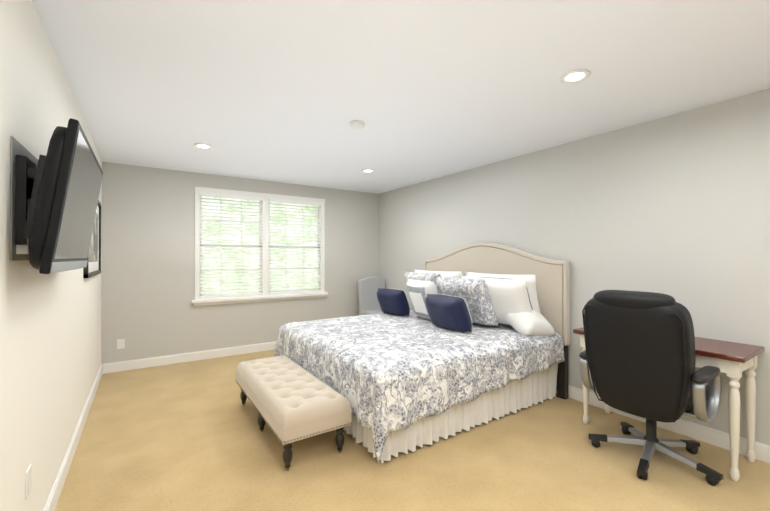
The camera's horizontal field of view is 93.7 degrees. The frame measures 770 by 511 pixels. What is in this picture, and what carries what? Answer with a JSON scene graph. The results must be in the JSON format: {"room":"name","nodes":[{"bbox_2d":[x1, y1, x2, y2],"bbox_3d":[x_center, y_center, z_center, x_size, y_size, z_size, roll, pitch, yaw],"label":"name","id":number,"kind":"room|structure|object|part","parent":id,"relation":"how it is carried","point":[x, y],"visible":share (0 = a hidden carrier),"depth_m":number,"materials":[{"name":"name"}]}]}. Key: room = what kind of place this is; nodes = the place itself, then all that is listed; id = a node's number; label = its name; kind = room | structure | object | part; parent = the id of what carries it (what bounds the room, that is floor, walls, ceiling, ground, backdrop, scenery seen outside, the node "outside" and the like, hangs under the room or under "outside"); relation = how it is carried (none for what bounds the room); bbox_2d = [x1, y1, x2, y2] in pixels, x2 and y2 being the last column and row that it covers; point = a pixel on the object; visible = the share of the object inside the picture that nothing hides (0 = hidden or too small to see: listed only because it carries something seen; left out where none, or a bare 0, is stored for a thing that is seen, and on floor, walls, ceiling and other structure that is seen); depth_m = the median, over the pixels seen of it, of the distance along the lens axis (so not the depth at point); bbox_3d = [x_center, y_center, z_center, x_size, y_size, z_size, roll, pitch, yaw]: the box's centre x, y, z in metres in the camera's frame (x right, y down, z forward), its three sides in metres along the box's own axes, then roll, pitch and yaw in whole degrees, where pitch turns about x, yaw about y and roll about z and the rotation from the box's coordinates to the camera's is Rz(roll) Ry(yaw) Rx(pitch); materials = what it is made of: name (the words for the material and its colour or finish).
{"room":"bedroom","nodes":[
{"label":"bedroom","id":0,"kind":"room"},
{"bbox_2d":[0,0,101,510],"bbox_3d":[-1.514,0.129,1.417,0.120,2.500,6.990,0,0,-34],"label":"wall","id":1,"kind":"structure","parent":0,"point":[50,344],"depth_m":1.65,"materials":[{"name":"paint"}]},
{"bbox_2d":[25,464,31,499],"bbox_3d":[-1.529,0.972,1.550,0.008,0.115,0.075,0,0,-34],"label":"electrical outlet","id":2,"kind":"object","parent":1,"relation":"attached to","point":[28,481],"visible":1,"depth_m":1.53,"materials":[{"name":"white plastic"}]},
{"bbox_2d":[10,118,102,273],"bbox_3d":[-1.515,-0.222,1.713,0.207,0.584,1.000,0,0,-34],"label":"tv","id":3,"kind":"object","parent":1,"relation":"attached to","point":[54,193],"visible":1,"depth_m":1.37,"materials":[{"name":"black plastic"},{"name":"glass"}]},
{"bbox_3d":[-1.504,-0.232,1.617,0.106,0.438,0.630,0,0,-34],"label":"mount arm","id":4,"kind":"part","parent":3,"relation":"part of"},
{"bbox_2d":[43,364,102,510],"bbox_3d":[-1.458,1.321,1.448,0.016,0.117,6.750,0,0,-34],"label":"baseboard","id":5,"kind":"structure","parent":1,"relation":"attached to","point":[54,496],"depth_m":2.40,"materials":[{"name":"white wood"}]},
{"bbox_2d":[83,200,100,277],"bbox_3d":[-2.773,-0.186,3.433,0.030,0.750,1.100,0,0,-34],"label":"picture frame","id":6,"kind":"object","parent":1,"relation":"attached to","point":[92,268],"visible":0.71,"depth_m":3.59,"materials":[{"name":"black"}]},
{"bbox_2d":[101,162,378,364],"bbox_3d":[-1.761,0.149,5.385,3.885,2.500,0.120,0,0,-34],"label":"wall","id":7,"kind":"structure","parent":0,"point":[149,309],"depth_m":4.70,"materials":[{"name":"paint"}]},
{"bbox_2d":[117,339,124,348],"bbox_3d":[-3.184,1.066,4.351,0.075,0.115,0.008,0,0,-34],"label":"electrical outlet","id":8,"kind":"object","parent":7,"relation":"attached to","point":[120,343],"visible":1,"depth_m":4.35,"materials":[{"name":"white plastic"}]},
{"bbox_2d":[103,341,275,373],"bbox_3d":[-1.723,1.340,5.322,3.853,0.117,0.016,0,0,-34],"label":"baseboard","id":9,"kind":"structure","parent":7,"relation":"attached to","point":[112,367],"depth_m":4.71,"materials":[{"name":"white wood"}]},
{"bbox_2d":[191,292,327,305],"bbox_3d":[-1.744,0.633,5.298,1.940,0.080,0.080,0,0,-34],"label":"window sill","id":10,"kind":"structure","parent":7,"relation":"attached to","point":[251,299],"depth_m":5.20,"materials":[{"name":"white wood"}]},
{"bbox_2d":[195,186,324,299],"bbox_3d":[-1.784,-0.160,5.362,1.868,1.507,0.136,0,0,-34],"label":"window","id":11,"kind":"structure","parent":7,"relation":"in","point":[265,243],"depth_m":5.31,"materials":[{"name":"white wood"}]},
{"bbox_3d":[-1.795,-0.139,5.379,1.750,1.415,0.055,0,0,-34],"label":"window sash","id":12,"kind":"part","parent":11,"relation":"part of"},
{"bbox_2d":[200,192,320,297],"bbox_3d":[-1.761,-0.140,5.328,1.742,1.413,0.056,0,0,-34],"label":"window blinds","id":13,"kind":"object","parent":11,"relation":"attached to","point":[238,267],"visible":0.88,"depth_m":5.23,"materials":[{"name":"white plastic"}]},
{"bbox_2d":[32,0,769,193],"bbox_3d":[0.150,-1.175,2.537,4.125,0.120,6.990,0,0,-34],"label":"ceiling","id":14,"kind":"structure","parent":0,"point":[285,91],"depth_m":2.25,"materials":[{"name":"paint"}]},
{"bbox_2d":[194,143,212,148],"bbox_3d":[-1.840,-1.106,3.653,0.172,0.008,0.172,0,0,-34],"label":"recessed light","id":15,"kind":"object","parent":14,"relation":"in","point":[202,146],"visible":1,"depth_m":3.65,"materials":[{"name":"white"}]},
{"bbox_2d":[350,120,364,128],"bbox_3d":[-0.233,-1.094,3.032,0.128,0.038,0.128,0,0,-34],"label":"smoke detector","id":16,"kind":"object","parent":14,"relation":"attached to","point":[356,124],"visible":1,"depth_m":2.99,"materials":[{"name":"white plastic"}]},
{"bbox_2d":[362,169,374,172],"bbox_3d":[-0.220,-1.101,4.702,0.172,0.008,0.172,0,0,-34],"label":"recessed light","id":17,"kind":"object","parent":14,"relation":"in","point":[367,170],"visible":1,"depth_m":4.71,"materials":[{"name":"white"}]},
{"bbox_2d":[560,69,590,83],"bbox_3d":[1.183,-1.113,2.248,0.172,0.008,0.172,0,0,-34],"label":"recessed light","id":18,"kind":"object","parent":14,"relation":"in","point":[575,76],"visible":1,"depth_m":2.25,"materials":[{"name":"white"}]},
{"bbox_2d":[55,350,769,510],"bbox_3d":[0.150,1.444,2.524,4.125,0.120,6.990,0,0,-34],"label":"floor","id":19,"kind":"structure","parent":0,"point":[187,436],"depth_m":2.38,"materials":[{"name":"carpet"}]},
{"bbox_2d":[236,355,351,470],"bbox_3d":[-0.810,1.184,2.935,0.499,0.405,1.373,0,0,-34],"label":"bench","id":20,"kind":"object","parent":19,"relation":"on","point":[291,400],"visible":1,"depth_m":2.52,"materials":[{"name":"beige fabric"}]},
{"bbox_2d":[236,355,351,429],"bbox_3d":[-0.810,1.035,2.936,0.485,0.107,1.360,0,0,-34],"label":"cushion","id":21,"kind":"object","parent":20,"relation":"on","point":[292,397],"depth_m":2.59,"materials":[{"name":"beige fabric"}]},
{"bbox_2d":[358,277,384,314],"bbox_3d":[-0.090,0.878,5.855,0.490,1.045,0.588,0,0,-34],"label":"chair","id":22,"kind":"object","parent":19,"relation":"on","point":[368,287],"visible":0.4,"depth_m":5.94,"materials":[{"name":"grey fabric"}]},
{"bbox_3d":[-0.060,0.971,5.810,0.490,0.140,0.480,0,0,-34],"label":"seat","id":23,"kind":"part","parent":22,"relation":"part of","materials":[{"name":"grey fabric"}]},
{"bbox_2d":[274,243,569,463],"bbox_3d":[0.284,0.618,3.750,2.243,1.545,2.135,0,0,-34],"label":"bed","id":24,"kind":"object","parent":19,"relation":"on","point":[479,334],"visible":0.98,"depth_m":3.23,"materials":[{"name":"white"}]},
{"bbox_2d":[274,310,564,463],"bbox_3d":[0.243,1.019,3.720,2.143,0.591,2.135,0,0,-34],"label":"quilt","id":25,"kind":"object","parent":24,"relation":"on","point":[406,379],"depth_m":2.87,"materials":[{"name":"white fabric"}]},
{"bbox_2d":[414,269,461,277],"bbox_3d":[0.704,0.445,4.615,0.298,0.519,0.900,0,0,-34],"label":"pillow","id":26,"kind":"object","parent":24,"relation":"on","point":[449,274],"depth_m":4.36,"materials":[{"name":"white fabric"}]},
{"bbox_2d":[460,276,531,324],"bbox_3d":[1.142,0.462,3.704,0.322,0.482,0.820,0,0,-34],"label":"pillow","id":27,"kind":"object","parent":24,"relation":"on","point":[510,297],"depth_m":3.46,"materials":[{"name":"white fabric"}]},
{"bbox_3d":[1.185,0.361,4.354,0.075,1.025,2.100,0,0,-34],"label":"headboard","id":28,"kind":"part","parent":24,"relation":"part of","materials":[{"name":"beige fabric"}]},
{"bbox_2d":[465,271,540,313],"bbox_3d":[1.234,0.441,3.826,0.304,0.519,0.900,0,0,-34],"label":"pillow","id":29,"kind":"object","parent":24,"relation":"on","point":[532,306],"depth_m":3.47,"materials":[{"name":"white fabric"}]},
{"bbox_2d":[505,310,554,335],"bbox_3d":[1.361,0.611,3.537,0.452,0.370,0.480,0,0,-34],"label":"pillow","id":30,"kind":"object","parent":24,"relation":"on","point":[519,322],"depth_m":3.37,"materials":[{"name":"white fabric"}]},
{"bbox_2d":[579,290,723,485],"bbox_3d":[1.794,0.804,2.439,0.794,1.158,0.725,0,0,-34],"label":"office chair","id":31,"kind":"object","parent":19,"relation":"on","point":[637,356],"visible":1,"depth_m":2.21,"materials":[{"name":"black leather"}]},
{"bbox_3d":[1.849,0.899,2.493,0.549,0.139,0.568,0,0,-34],"label":"seat","id":32,"kind":"part","parent":31,"relation":"part of","materials":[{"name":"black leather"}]},
{"bbox_2d":[573,327,764,480],"bbox_3d":[2.050,0.998,2.703,0.490,0.775,1.030,0,0,-34],"label":"desk","id":33,"kind":"object","parent":19,"relation":"on","point":[733,360],"visible":0.65,"depth_m":2.32,"materials":[{"name":"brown wood"}]},
{"bbox_2d":[379,89,769,445],"bbox_3d":[1.814,0.140,3.644,0.120,2.500,6.990,0,0,-34],"label":"wall","id":34,"kind":"structure","parent":0,"point":[676,207],"depth_m":3.02,"materials":[{"name":"paint"}]},
{"bbox_2d":[556,385,769,463],"bbox_3d":[1.758,1.331,3.601,0.016,0.117,6.750,0,0,-34],"label":"baseboard","id":35,"kind":"structure","parent":34,"relation":"attached to","point":[712,436],"depth_m":2.71,"materials":[{"name":"white wood"}]},
{"label":"outside","id":36,"kind":"structure","parent":0,"visible":0},
{"bbox_2d":[202,196,316,294],"bbox_3d":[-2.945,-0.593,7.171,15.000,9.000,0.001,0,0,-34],"label":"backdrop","id":37,"kind":"structure","parent":36,"point":[208,207],"depth_m":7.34,"materials":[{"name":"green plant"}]}
]}

